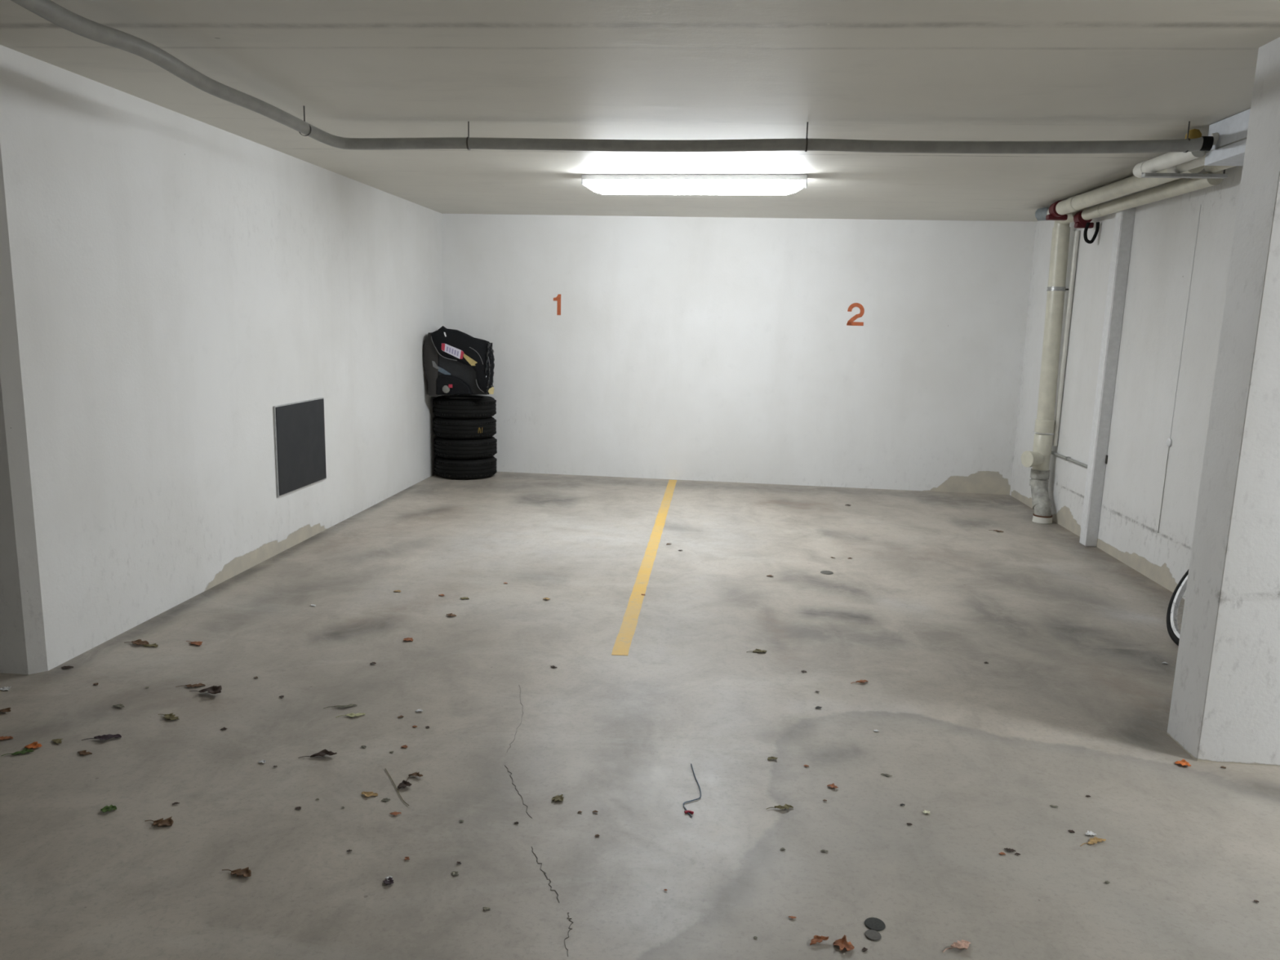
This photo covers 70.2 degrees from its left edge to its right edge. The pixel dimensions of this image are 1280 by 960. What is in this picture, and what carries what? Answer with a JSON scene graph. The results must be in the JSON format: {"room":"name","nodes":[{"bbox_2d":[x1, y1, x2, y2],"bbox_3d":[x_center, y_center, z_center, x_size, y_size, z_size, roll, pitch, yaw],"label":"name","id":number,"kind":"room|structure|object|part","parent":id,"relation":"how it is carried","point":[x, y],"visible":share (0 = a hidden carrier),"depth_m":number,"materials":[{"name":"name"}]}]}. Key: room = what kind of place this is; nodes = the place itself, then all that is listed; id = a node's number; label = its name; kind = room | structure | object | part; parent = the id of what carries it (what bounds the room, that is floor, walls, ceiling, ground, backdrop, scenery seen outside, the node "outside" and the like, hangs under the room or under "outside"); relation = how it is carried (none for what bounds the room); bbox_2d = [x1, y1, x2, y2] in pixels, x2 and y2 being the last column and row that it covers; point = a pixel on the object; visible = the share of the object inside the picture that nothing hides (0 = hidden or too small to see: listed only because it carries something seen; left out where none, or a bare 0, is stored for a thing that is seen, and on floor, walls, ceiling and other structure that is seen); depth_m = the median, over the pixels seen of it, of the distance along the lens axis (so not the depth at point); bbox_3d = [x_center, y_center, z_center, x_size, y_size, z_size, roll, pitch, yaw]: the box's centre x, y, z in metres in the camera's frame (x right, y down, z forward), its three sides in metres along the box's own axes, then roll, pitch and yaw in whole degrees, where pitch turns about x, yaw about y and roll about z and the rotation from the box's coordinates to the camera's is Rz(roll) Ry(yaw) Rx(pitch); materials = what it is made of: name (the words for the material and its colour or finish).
{"room":"parking garage","nodes":[
{"label":"parking garage","id":0,"kind":"room"},
{"bbox_2d":[0,376,28,674],"bbox_3d":[-4.325,-0.494,3.742,3.719,2.450,0.123,2,10,5],"label":"wall","id":1,"kind":"structure","parent":0,"point":[13,655],"depth_m":3.67,"materials":[{"name":"white paint"}]},
{"bbox_2d":[0,143,48,674],"bbox_3d":[-2.492,-0.419,3.592,0.068,2.450,0.120,-7,13,-39],"label":"wall","id":2,"kind":"structure","parent":0,"point":[10,362],"depth_m":3.60,"materials":[{"name":"white paint"}]},
{"bbox_2d":[0,44,443,671],"bbox_3d":[-2.226,-0.867,6.200,0.120,2.450,5.353,2,10,5],"label":"wall","id":3,"kind":"structure","parent":0,"point":[180,280],"depth_m":4.62,"materials":[{"name":"white paint"}]},
{"bbox_2d":[273,397,326,497],"bbox_3d":[-2.208,-0.229,5.939,0.015,0.565,0.680,2,10,5],"label":"wall panel","id":4,"kind":"object","parent":3,"relation":"attached to","point":[299,426],"visible":1,"depth_m":5.89,"materials":[{"name":"metal"}]},
{"bbox_2d":[0,471,1279,959],"bbox_3d":[0.881,1.232,2.118,14.500,0.121,13.900,2,10,5],"label":"floor","id":5,"kind":"structure","parent":0,"point":[1071,700],"depth_m":3.19,"materials":[{"name":"concrete"}]},
{"bbox_2d":[0,707,11,711],"bbox_3d":[-2.364,0.858,3.383,0.042,0.010,0.044,-5,12,-32],"label":"dead leaf","id":6,"kind":"object","parent":5,"relation":"on","point":[7,709],"visible":1,"depth_m":3.39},
{"bbox_2d":[0,686,11,690],"bbox_3d":[-2.499,0.822,3.581,0.037,0.008,0.034,-2,10,-17],"label":"paper scrap","id":7,"kind":"object","parent":5,"relation":"on","point":[7,688],"visible":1,"depth_m":3.58,"materials":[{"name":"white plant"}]},
{"bbox_2d":[0,736,13,739],"bbox_3d":[-2.217,0.901,3.177,0.043,0.006,0.035,-7,13,-39],"label":"dead leaf","id":8,"kind":"object","parent":5,"relation":"on","point":[1,737],"visible":1,"depth_m":3.18,"materials":[{"name":"orange plant"}]},
{"bbox_2d":[0,747,34,755],"bbox_3d":[-2.099,0.922,3.069,0.040,0.006,0.087,11,14,44],"label":"dead leaf","id":9,"kind":"object","parent":5,"relation":"on","point":[24,750],"visible":1,"depth_m":3.08,"materials":[{"name":"green plant"}]},
{"bbox_2d":[24,741,42,748],"bbox_3d":[-2.082,0.912,3.121,0.051,0.010,0.043,7,11,30],"label":"dead leaf","id":10,"kind":"object","parent":5,"relation":"on","point":[34,745],"visible":1,"depth_m":3.12,"materials":[{"name":"orange plant"}]},
{"bbox_2d":[51,738,62,743],"bbox_3d":[-2.026,0.908,3.160,0.034,0.006,0.045,-3,11,-24],"label":"dead leaf","id":11,"kind":"object","parent":5,"relation":"on","point":[56,740],"visible":1,"depth_m":3.16,"materials":[{"name":"plant"}]},
{"bbox_2d":[61,665,73,668],"bbox_3d":[-2.402,0.785,3.813,0.042,0.006,0.031,4,10,16],"label":"dead leaf","id":12,"kind":"object","parent":5,"relation":"on","point":[68,666],"visible":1,"depth_m":3.81,"materials":[{"name":"brown plant"}]},
{"bbox_2d":[77,750,92,755],"bbox_3d":[-1.886,0.926,3.084,0.051,0.005,0.030,7,11,27],"label":"dead leaf","id":13,"kind":"object","parent":5,"relation":"on","point":[83,752],"visible":1,"depth_m":3.09,"materials":[{"name":"plant"}]},
{"bbox_2d":[81,733,121,740],"bbox_3d":[-1.888,0.905,3.186,0.125,0.011,0.051,-1,10,-14],"label":"dead leaf","id":14,"kind":"object","parent":5,"relation":"on","point":[104,737],"visible":1,"depth_m":3.20,"materials":[{"name":"black plant"}]},
{"bbox_2d":[100,804,116,812],"bbox_3d":[-1.601,0.991,2.740,0.038,0.010,0.043,7,11,27],"label":"dead leaf","id":15,"kind":"object","parent":5,"relation":"on","point":[106,808],"visible":1,"depth_m":2.74,"materials":[{"name":"green plant"}]},
{"bbox_2d":[112,703,124,707],"bbox_3d":[-1.978,0.858,3.453,0.046,0.006,0.032,11,14,43],"label":"dead leaf","id":16,"kind":"object","parent":5,"relation":"on","point":[120,705],"visible":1,"depth_m":3.45,"materials":[{"name":"grey plant"}]},
{"bbox_2d":[126,639,148,644],"bbox_3d":[-2.276,0.734,4.103,0.117,0.014,0.060,3,10,8],"label":"dead leaf","id":17,"kind":"object","parent":5,"relation":"on","point":[139,642],"visible":1,"depth_m":4.11,"materials":[{"name":"brown plant"}]},
{"bbox_2d":[143,643,158,646],"bbox_3d":[-2.211,0.743,4.080,0.099,0.006,0.045,-1,10,-12],"label":"dead leaf","id":18,"kind":"object","parent":5,"relation":"on","point":[154,644],"visible":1,"depth_m":4.09,"materials":[{"name":"plant"}]},
{"bbox_2d":[144,816,173,826],"bbox_3d":[-1.416,1.008,2.674,0.083,0.009,0.051,-1,10,-14],"label":"dead leaf","id":19,"kind":"object","parent":5,"relation":"on","point":[168,822],"visible":1,"depth_m":2.68,"materials":[{"name":"brown plant"}]},
{"bbox_2d":[162,712,179,719],"bbox_3d":[-1.750,0.876,3.376,0.101,0.010,0.044,9,13,38],"label":"dead leaf","id":20,"kind":"object","parent":5,"relation":"on","point":[171,717],"visible":1,"depth_m":3.37,"materials":[{"name":"green plant"}]},
{"bbox_2d":[175,683,205,687],"bbox_3d":[-1.804,0.828,3.651,0.109,0.007,0.039,-3,11,-23],"label":"dead leaf","id":21,"kind":"object","parent":5,"relation":"on","point":[198,684],"visible":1,"depth_m":3.66,"materials":[{"name":"brown plant"}]},
{"bbox_2d":[186,640,202,645],"bbox_3d":[-2.024,0.738,4.130,0.104,0.008,0.042,5,11,21],"label":"dead leaf","id":22,"kind":"object","parent":5,"relation":"on","point":[198,643],"visible":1,"depth_m":4.13,"materials":[{"name":"orange plant"}]},
{"bbox_2d":[189,685,222,693],"bbox_3d":[-1.714,0.830,3.596,0.150,0.026,0.075,5,10,18],"label":"dead leaf","id":23,"kind":"object","parent":5,"relation":"on","point":[212,690],"visible":1,"depth_m":3.60,"materials":[{"name":"brown plant"}]},
{"bbox_2d":[222,866,251,876],"bbox_3d":[-1.083,1.055,2.454,0.095,0.010,0.043,5,10,19],"label":"dead leaf","id":24,"kind":"object","parent":5,"relation":"on","point":[246,872],"visible":1,"depth_m":2.45,"materials":[{"name":"brown plant"}]},
{"bbox_2d":[297,749,337,758],"bbox_3d":[-1.101,0.937,3.112,0.127,0.014,0.049,0,10,-9],"label":"dead leaf","id":25,"kind":"object","parent":5,"relation":"on","point":[324,752],"visible":1,"depth_m":3.11,"materials":[{"name":"brown plant"}]},
{"bbox_2d":[323,703,357,708],"bbox_3d":[-1.153,0.872,3.499,0.124,0.007,0.032,-1,10,-16],"label":"dead leaf","id":26,"kind":"object","parent":5,"relation":"on","point":[350,704],"visible":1,"depth_m":3.50,"materials":[{"name":"grey plant"}]},
{"bbox_2d":[335,712,364,717],"bbox_3d":[-1.089,0.887,3.423,0.106,0.006,0.038,-1,10,-17],"label":"dead leaf","id":27,"kind":"object","parent":5,"relation":"on","point":[352,714],"visible":1,"depth_m":3.43,"materials":[{"name":"beige plant"}]},
{"bbox_2d":[361,791,377,796],"bbox_3d":[-0.854,0.991,2.865,0.054,0.007,0.035,3,10,8],"label":"dead leaf","id":28,"kind":"object","parent":5,"relation":"on","point":[366,793],"visible":1,"depth_m":2.87,"materials":[{"name":"yellow plant"}]},
{"bbox_2d":[381,797,390,801],"bbox_3d":[-0.793,0.998,2.841,0.023,0.004,0.020,5,11,21],"label":"dead leaf","id":29,"kind":"object","parent":5,"relation":"on","point":[383,799],"visible":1,"depth_m":2.84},
{"bbox_2d":[382,877,393,884],"bbox_3d":[-0.671,1.072,2.427,0.030,0.007,0.029,-7,13,-40],"label":"dead leaf","id":30,"kind":"object","parent":5,"relation":"on","point":[391,881],"visible":1,"depth_m":2.43,"materials":[{"name":"grey plant"}]},
{"bbox_2d":[389,811,401,815],"bbox_3d":[-0.742,1.013,2.759,0.034,0.004,0.020,-1,10,-13],"label":"dead leaf","id":31,"kind":"object","parent":5,"relation":"on","point":[395,813],"visible":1,"depth_m":2.76,"materials":[{"name":"brown plant"}]},
{"bbox_2d":[385,768,408,805],"bbox_3d":[-0.785,0.984,2.921,0.009,0.002,0.267,-4,11,-30],"label":"twig","id":32,"kind":"object","parent":5,"relation":"on","point":[385,769],"visible":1,"depth_m":2.90,"materials":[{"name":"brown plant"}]},
{"bbox_2d":[397,779,411,787],"bbox_3d":[-0.755,0.981,2.922,0.044,0.012,0.043,6,11,23],"label":"dead leaf","id":33,"kind":"object","parent":5,"relation":"on","point":[404,783],"visible":1,"depth_m":2.93,"materials":[{"name":"brown plant"}]},
{"bbox_2d":[403,637,413,641],"bbox_3d":[-1.080,0.744,4.242,0.045,0.008,0.040,-1,10,-16],"label":"dead leaf","id":34,"kind":"object","parent":5,"relation":"on","point":[406,638],"visible":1,"depth_m":4.25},
{"bbox_2d":[408,771,422,777],"bbox_3d":[-0.736,0.970,2.989,0.033,0.010,0.042,-8,14,-43],"label":"dead leaf","id":35,"kind":"object","parent":5,"relation":"on","point":[415,774],"visible":1,"depth_m":2.99,"materials":[{"name":"brown plant"}]},
{"bbox_2d":[446,613,456,616],"bbox_3d":[-0.956,0.683,4.602,0.043,0.009,0.046,-6,12,-37],"label":"dead leaf","id":36,"kind":"object","parent":5,"relation":"on","point":[451,614],"visible":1,"depth_m":4.60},
{"bbox_2d":[451,871,458,875],"bbox_3d":[-0.503,1.070,2.475,0.019,0.003,0.021,-2,11,-20],"label":"dead leaf","id":37,"kind":"object","parent":5,"relation":"on","point":[454,873],"visible":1,"depth_m":2.48,"materials":[{"name":"beige plant"}]},
{"bbox_2d":[434,456,497,479],"bbox_3d":[-1.665,-0.138,8.686,0.587,0.185,0.587,2,10,5],"label":"tyre","id":38,"kind":"object","parent":5,"relation":"on","point":[452,468],"visible":0.87,"depth_m":8.44,"materials":[{"name":"black rubber"}]},
{"bbox_2d":[434,436,497,459],"bbox_3d":[-1.658,-0.323,8.654,0.587,0.185,0.587,2,10,5],"label":"tyre","id":39,"kind":"object","parent":38,"relation":"on","point":[449,448],"visible":0.91,"depth_m":8.41,"materials":[{"name":"black rubber"}]},
{"bbox_2d":[433,416,496,439],"bbox_3d":[-1.659,-0.509,8.624,0.587,0.185,0.587,2,10,5],"label":"tyre","id":40,"kind":"object","parent":39,"relation":"on","point":[446,428],"visible":0.91,"depth_m":8.38,"materials":[{"name":"black rubber"}]},
{"bbox_2d":[432,395,496,418],"bbox_3d":[-1.654,-0.694,8.590,0.587,0.185,0.587,4,10,14],"label":"tyre","id":41,"kind":"object","parent":40,"relation":"on","point":[451,406],"visible":0.99,"depth_m":8.36,"materials":[{"name":"black rubber"}]},
{"bbox_2d":[423,325,494,395],"bbox_3d":[-1.607,-1.090,8.360,0.665,0.630,0.518,2,10,5],"label":"bag","id":42,"kind":"object","parent":41,"relation":"on","point":[457,362],"visible":1,"depth_m":8.16,"materials":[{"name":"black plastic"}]},
{"bbox_3d":[-1.871,-1.071,8.387,0.136,0.569,0.350,2,10,5],"label":"seat","id":43,"kind":"part","parent":42,"relation":"part of","materials":[{"name":"grey fabric"}]},
{"bbox_3d":[-1.755,-0.821,8.226,0.086,0.072,0.060,2,10,5],"label":"buckle knob","id":44,"kind":"part","parent":42,"relation":"part of","materials":[{"name":"white plastic"}]},
{"bbox_2d":[446,346,458,355],"bbox_3d":[-1.674,-1.148,8.122,0.116,0.086,0.001,2,10,5],"label":"print","id":45,"kind":"object","parent":42,"relation":"attached to","point":[451,350],"depth_m":8.12},
{"bbox_2d":[551,794,564,801],"bbox_3d":[-0.259,1.005,2.872,0.037,0.007,0.044,2,10,3],"label":"dead leaf","id":46,"kind":"object","parent":5,"relation":"on","point":[557,797],"visible":1,"depth_m":2.87,"materials":[{"name":"beige plant"}]},
{"bbox_2d":[611,480,676,655],"bbox_3d":[0.113,0.397,6.437,0.088,0.001,4.711,2,10,5],"label":"line marking","id":47,"kind":"object","parent":5,"relation":"on","point":[624,639],"visible":1,"depth_m":5.27,"materials":[{"name":"yellow paint"}]},
{"bbox_2d":[682,763,701,817],"bbox_3d":[0.172,1.003,2.954,0.056,0.008,0.341,2,10,5],"label":"wire","id":48,"kind":"object","parent":5,"relation":"on","point":[686,811],"visible":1,"depth_m":2.88,"materials":[{"name":"black metal"}]},
{"bbox_2d":[746,648,766,652],"bbox_3d":[0.540,0.791,4.214,0.093,0.009,0.042,3,10,8],"label":"dead leaf","id":49,"kind":"object","parent":5,"relation":"on","point":[756,650],"visible":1,"depth_m":4.21,"materials":[{"name":"beige plant"}]},
{"bbox_2d":[767,756,777,759],"bbox_3d":[0.462,0.972,3.175,0.038,0.006,0.022,1,10,-4],"label":"dead leaf","id":50,"kind":"object","parent":5,"relation":"on","point":[769,757],"visible":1,"depth_m":3.18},
{"bbox_2d":[766,804,793,809],"bbox_3d":[0.440,1.027,2.848,0.086,0.009,0.031,-2,11,-21],"label":"dead leaf","id":51,"kind":"object","parent":5,"relation":"on","point":[785,806],"visible":1,"depth_m":2.85,"materials":[{"name":"beige plant"}]},
{"bbox_2d":[809,935,828,945],"bbox_3d":[0.439,1.132,2.240,0.054,0.010,0.027,-3,11,-23],"label":"dead leaf","id":52,"kind":"object","parent":5,"relation":"on","point":[816,938],"visible":1,"depth_m":2.24,"materials":[{"name":"brown plant"}]},
{"bbox_2d":[820,570,833,574],"bbox_3d":[1.151,0.569,5.600,0.080,0.004,0.080,2,10,5],"label":"disc","id":53,"kind":"object","parent":5,"relation":"on","point":[827,572],"visible":1,"depth_m":5.59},
{"bbox_2d":[826,782,838,788],"bbox_3d":[0.633,1.008,2.991,0.028,0.006,0.032,-3,11,-25],"label":"dead leaf","id":54,"kind":"object","parent":5,"relation":"on","point":[832,785],"visible":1,"depth_m":2.99,"materials":[{"name":"brown plant"}]},
{"bbox_2d":[832,934,854,951],"bbox_3d":[0.497,1.137,2.224,0.045,0.011,0.050,-3,11,-24],"label":"dead leaf","id":55,"kind":"object","parent":5,"relation":"on","point":[842,943],"visible":1,"depth_m":2.23,"materials":[{"name":"brown plant"}]},
{"bbox_2d":[851,680,867,683],"bbox_3d":[0.936,0.860,3.876,0.084,0.009,0.036,-2,10,-17],"label":"dead leaf","id":56,"kind":"object","parent":5,"relation":"on","point":[860,681],"visible":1,"depth_m":3.88,"materials":[{"name":"brown plant"}]},
{"bbox_2d":[864,929,881,940],"bbox_3d":[0.581,1.135,2.270,0.040,0.004,0.040,2,10,5],"label":"disc","id":57,"kind":"object","parent":5,"relation":"on","point":[873,935],"visible":1,"depth_m":2.27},
{"bbox_2d":[864,917,885,931],"bbox_3d":[0.597,1.128,2.311,0.052,0.004,0.052,2,10,5],"label":"disc","id":58,"kind":"object","parent":5,"relation":"on","point":[872,923],"visible":1,"depth_m":2.31,"materials":[{"name":"grey metal"}]},
{"bbox_2d":[942,939,970,952],"bbox_3d":[0.778,1.143,2.225,0.087,0.011,0.038,-3,11,-23],"label":"dead leaf","id":59,"kind":"object","parent":5,"relation":"on","point":[961,944],"visible":1,"depth_m":2.23,"materials":[{"name":"beige plant"}]},
{"bbox_2d":[1004,847,1015,851],"bbox_3d":[1.080,1.079,2.655,0.027,0.004,0.022,-2,11,-20],"label":"dead leaf","id":60,"kind":"object","parent":5,"relation":"on","point":[1006,848],"visible":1,"depth_m":2.65,"materials":[{"name":"beige plant"}]},
{"bbox_2d":[1085,830,1096,835],"bbox_3d":[1.363,1.070,2.749,0.028,0.007,0.029,11,14,44],"label":"paper scrap","id":61,"kind":"object","parent":5,"relation":"on","point":[1088,833],"visible":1,"depth_m":2.75,"materials":[{"name":"white paper"}]},
{"bbox_2d":[1080,836,1106,846],"bbox_3d":[1.344,1.077,2.709,0.099,0.006,0.030,-2,10,-19],"label":"dead leaf","id":62,"kind":"object","parent":5,"relation":"on","point":[1095,839],"visible":1,"depth_m":2.71,"materials":[{"name":"beige plant"}]},
{"bbox_2d":[1166,569,1188,646],"bbox_3d":[2.792,0.539,4.371,0.343,0.567,0.649,2,10,5],"label":"wheel","id":63,"kind":"object","parent":5,"relation":"on","point":[1173,630],"visible":0.2,"depth_m":4.61,"materials":[{"name":"black rubber"}]},
{"bbox_2d":[1174,759,1191,766],"bbox_3d":[1.918,1.001,3.209,0.047,0.013,0.046,-2,10,-18],"label":"dead leaf","id":64,"kind":"object","parent":5,"relation":"on","point":[1183,762],"visible":1,"depth_m":3.22,"materials":[{"name":"orange plant"}]},
{"bbox_2d":[0,0,1279,221],"bbox_3d":[0.948,-1.299,1.677,14.500,0.120,13.900,2,10,5],"label":"ceiling","id":65,"kind":"structure","parent":0,"point":[931,70],"depth_m":3.67,"materials":[{"name":"concrete"}]},
{"bbox_2d":[10,0,1213,153],"bbox_3d":[0.252,-1.179,1.652,4.191,0.141,5.686,2,10,5],"label":"conduit","id":66,"kind":"object","parent":65,"relation":"attached to","point":[47,10],"visible":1,"depth_m":4.23,"materials":[{"name":"metal"}]},
{"bbox_3d":[-1.578,-1.716,4.276,0.006,0.080,0.006,2,10,5],"label":"hanger rod","id":67,"kind":"part","parent":66,"relation":"part of","materials":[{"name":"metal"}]},
{"bbox_3d":[-0.852,-1.740,4.521,0.006,0.080,0.006,2,10,5],"label":"hanger rod","id":68,"kind":"part","parent":66,"relation":"part of","materials":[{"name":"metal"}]},
{"bbox_3d":[0.797,-1.664,4.336,0.006,0.080,0.006,2,10,5],"label":"hanger rod","id":69,"kind":"part","parent":66,"relation":"part of","materials":[{"name":"metal"}]},
{"bbox_3d":[2.481,-1.581,4.117,0.006,0.080,0.006,2,10,5],"label":"hanger rod","id":70,"kind":"part","parent":66,"relation":"part of","materials":[{"name":"metal"}]},
{"bbox_2d":[581,173,807,195],"bbox_3d":[0.352,-1.950,6.020,1.484,0.119,0.150,3,10,9],"label":"ceiling lamp","id":71,"kind":"object","parent":65,"relation":"attached to","point":[671,184],"visible":1,"depth_m":5.96,"materials":[{"name":"white plastic"}]},
{"bbox_2d":[1055,165,1204,214],"bbox_3d":[3.009,-1.830,5.722,0.107,0.108,1.910,2,10,5],"label":"drain pipe","id":72,"kind":"object","parent":65,"relation":"attached to","point":[1131,184],"visible":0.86,"depth_m":5.73,"materials":[{"name":"beige plastic"}]},
{"bbox_2d":[1045,200,1067,220],"bbox_3d":[3.104,-1.997,6.744,0.145,0.131,0.110,2,10,5],"label":"clamp","id":73,"kind":"object","parent":72,"relation":"attached to","point":[1054,215],"visible":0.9,"depth_m":6.75,"materials":[{"name":"red metal"}]},
{"bbox_2d":[1064,194,1081,212],"bbox_3d":[3.073,-1.951,6.423,0.107,0.107,0.120,2,10,5],"label":"socket","id":74,"kind":"object","parent":72,"relation":"attached to","point":[1068,207],"depth_m":6.41,"materials":[{"name":"beige plastic"}]},
{"bbox_2d":[1141,169,1227,178],"bbox_3d":[2.753,-1.611,4.586,0.400,0.167,0.040,2,10,5],"label":"pipe rail","id":75,"kind":"object","parent":65,"relation":"attached to","point":[1202,175],"visible":0.88,"depth_m":4.58,"materials":[{"name":"metal"}]},
{"bbox_2d":[1133,151,1205,177],"bbox_3d":[2.604,-1.579,4.501,0.076,0.076,0.636,2,10,5],"label":"ceiling pipe","id":76,"kind":"object","parent":75,"relation":"on","point":[1168,160],"visible":0.83,"depth_m":4.46,"materials":[{"name":"white plastic"}]},
{"bbox_2d":[1185,128,1201,138],"bbox_3d":[2.578,-1.601,4.237,0.068,0.066,0.068,2,10,5],"label":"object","id":77,"kind":"object","parent":76,"relation":"on","point":[1193,133],"visible":0.5,"depth_m":4.21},
{"bbox_3d":[2.751,-1.538,4.598,0.400,0.018,0.040,2,10,5],"label":"rail","id":78,"kind":"part","parent":75,"relation":"part of","materials":[{"name":"metal"}]},
{"bbox_2d":[1166,154,1205,173],"bbox_3d":[2.718,-1.563,4.437,0.076,0.078,0.526,2,10,5],"label":"ceiling pipe","id":79,"kind":"object","parent":75,"relation":"on","point":[1199,162],"visible":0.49,"depth_m":4.48,"materials":[{"name":"white plastic"}]},
{"bbox_2d":[1204,165,1235,173],"bbox_3d":[2.865,-1.548,4.390,0.071,0.072,0.454,2,10,5],"label":"ceiling pipe","id":80,"kind":"object","parent":75,"relation":"on","point":[1210,169],"visible":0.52,"depth_m":4.51,"materials":[{"name":"beige plastic"}]},
{"bbox_2d":[1204,108,1250,165],"bbox_3d":[2.813,-1.428,3.584,0.529,0.178,1.181,2,10,5],"label":"ceiling box","id":81,"kind":"object","parent":65,"relation":"attached to","point":[1229,148],"visible":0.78,"depth_m":4.01,"materials":[{"name":"paint"}]},
{"bbox_2d":[1211,132,1218,145],"bbox_3d":[2.634,-1.545,4.093,0.109,0.071,0.052,6,11,22],"label":"pipe stub","id":82,"kind":"object","parent":81,"relation":"attached to","point":[1215,135],"visible":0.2,"depth_m":4.09,"materials":[{"name":"white plastic"}]},
{"bbox_2d":[442,213,1036,494],"bbox_3d":[0.783,-1.201,8.577,5.401,2.450,0.120,3,10,6],"label":"wall","id":83,"kind":"structure","parent":0,"point":[694,348],"depth_m":8.49,"materials":[{"name":"white paint"}]},
{"bbox_2d":[553,293,560,315],"bbox_3d":[-0.786,-1.662,8.623,0.074,0.195,0.002,3,10,6],"label":"number","id":84,"kind":"object","parent":83,"relation":"attached to","point":[557,298],"visible":1,"depth_m":8.62,"materials":[{"name":"orange paint"}]},
{"bbox_2d":[846,302,864,325],"bbox_3d":[1.972,-1.515,8.317,0.150,0.205,0.002,3,10,6],"label":"number","id":85,"kind":"object","parent":83,"relation":"attached to","point":[851,322],"visible":1,"depth_m":8.32,"materials":[{"name":"orange paint"}]},
{"bbox_2d":[1009,165,1243,599],"bbox_3d":[3.286,-0.632,5.691,0.120,2.450,5.136,2,10,5],"label":"wall","id":86,"kind":"structure","parent":0,"point":[1164,235],"depth_m":5.82,"materials":[{"name":"white paint"}]},
{"bbox_2d":[1021,208,1085,524],"bbox_3d":[3.221,-0.879,7.151,0.270,2.433,0.415,2,10,5],"label":"downpipe","id":87,"kind":"object","parent":86,"relation":"attached to","point":[1038,459],"visible":0.92,"depth_m":7.20,"materials":[{"name":"beige plastic"}]},
{"bbox_2d":[1035,207,1049,220],"bbox_3d":[3.135,-2.043,6.950,0.160,0.100,0.312,2,10,5],"label":"pipe elbow","id":88,"kind":"object","parent":87,"relation":"attached to","point":[1041,213],"visible":0.59,"depth_m":7.02,"materials":[{"name":"white plastic"}]},
{"bbox_2d":[1032,433,1053,455],"bbox_3d":[3.240,-0.285,7.321,0.140,0.165,0.140,2,10,5],"label":"socket","id":89,"kind":"object","parent":87,"relation":"attached to","point":[1042,442],"depth_m":7.27,"materials":[{"name":"beige plastic"}]},
{"bbox_2d":[1034,418,1054,433],"bbox_3d":[3.244,-0.433,7.295,0.144,0.106,0.144,2,10,5],"label":"socket","id":90,"kind":"object","parent":87,"relation":"attached to","point":[1042,425],"depth_m":7.24,"materials":[{"name":"beige plastic"}]},
{"bbox_2d":[1052,230,1079,445],"bbox_3d":[3.345,-1.097,7.146,0.034,1.670,0.034,2,10,5],"label":"riser pipe","id":91,"kind":"object","parent":86,"relation":"attached to","point":[1077,232],"visible":1,"depth_m":7.13,"materials":[{"name":"white plastic"}]},
{"bbox_2d":[1051,451,1087,467],"bbox_3d":[3.294,-0.151,6.939,0.032,0.030,0.935,2,10,5],"label":"conduit","id":92,"kind":"object","parent":86,"relation":"attached to","point":[1066,458],"visible":0.83,"depth_m":6.98,"materials":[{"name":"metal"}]},
{"bbox_2d":[1079,208,1135,546],"bbox_3d":[3.237,-0.679,6.314,0.083,2.323,0.125,2,10,5],"label":"pillar","id":93,"kind":"structure","parent":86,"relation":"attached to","point":[1124,220],"depth_m":6.28,"materials":[{"name":"white paint"}]},
{"bbox_2d":[1081,170,1222,220],"bbox_3d":[3.169,-1.780,5.746,0.090,0.094,1.750,2,10,5],"label":"drain pipe","id":94,"kind":"object","parent":93,"relation":"attached to","point":[1185,185],"visible":0.9,"depth_m":5.56,"materials":[{"name":"beige plastic"}]},
{"bbox_2d":[1073,209,1093,228],"bbox_3d":[3.265,-1.916,6.682,0.127,0.127,0.090,2,10,5],"label":"clamp","id":95,"kind":"object","parent":94,"relation":"attached to","point":[1080,223],"visible":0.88,"depth_m":6.66,"materials":[{"name":"red metal"}]},
{"bbox_2d":[1083,222,1099,244],"bbox_3d":[3.285,-1.799,6.624,0.105,0.153,0.024,2,10,5],"label":"cable loop","id":96,"kind":"object","parent":95,"relation":"hanging from","point":[1097,226],"visible":1,"depth_m":6.62,"materials":[{"name":"black rubber"}]},
{"bbox_2d":[1090,202,1106,217],"bbox_3d":[3.226,-1.889,6.369,0.090,0.090,0.120,2,10,5],"label":"socket","id":97,"kind":"object","parent":94,"relation":"attached to","point":[1095,211],"depth_m":6.36,"materials":[{"name":"beige plastic"}]},
{"bbox_2d":[1157,205,1200,533],"bbox_3d":[3.195,-0.630,5.407,0.012,1.940,0.052,2,10,5],"label":"conduit","id":98,"kind":"object","parent":86,"relation":"attached to","point":[1169,442],"visible":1,"depth_m":5.44,"materials":[{"name":"white paint"}]},
{"bbox_3d":[3.184,-0.227,5.477,0.012,0.052,0.052,2,10,5],"label":"box lid","id":99,"kind":"part","parent":98,"relation":"part of","materials":[{"name":"white paint"}]},
{"bbox_2d":[1166,36,1279,760],"bbox_3d":[2.089,-0.219,3.142,0.120,2.450,0.222,2,10,5],"label":"wall","id":100,"kind":"structure","parent":0,"point":[1260,173],"depth_m":3.13,"materials":[{"name":"white paint"}]},
{"bbox_2d":[1196,174,1279,766],"bbox_3d":[5.138,-0.084,2.833,6.252,2.450,0.120,2,10,5],"label":"wall","id":101,"kind":"structure","parent":0,"point":[1241,725],"depth_m":3.13,"materials":[{"name":"white paint"}]}
]}

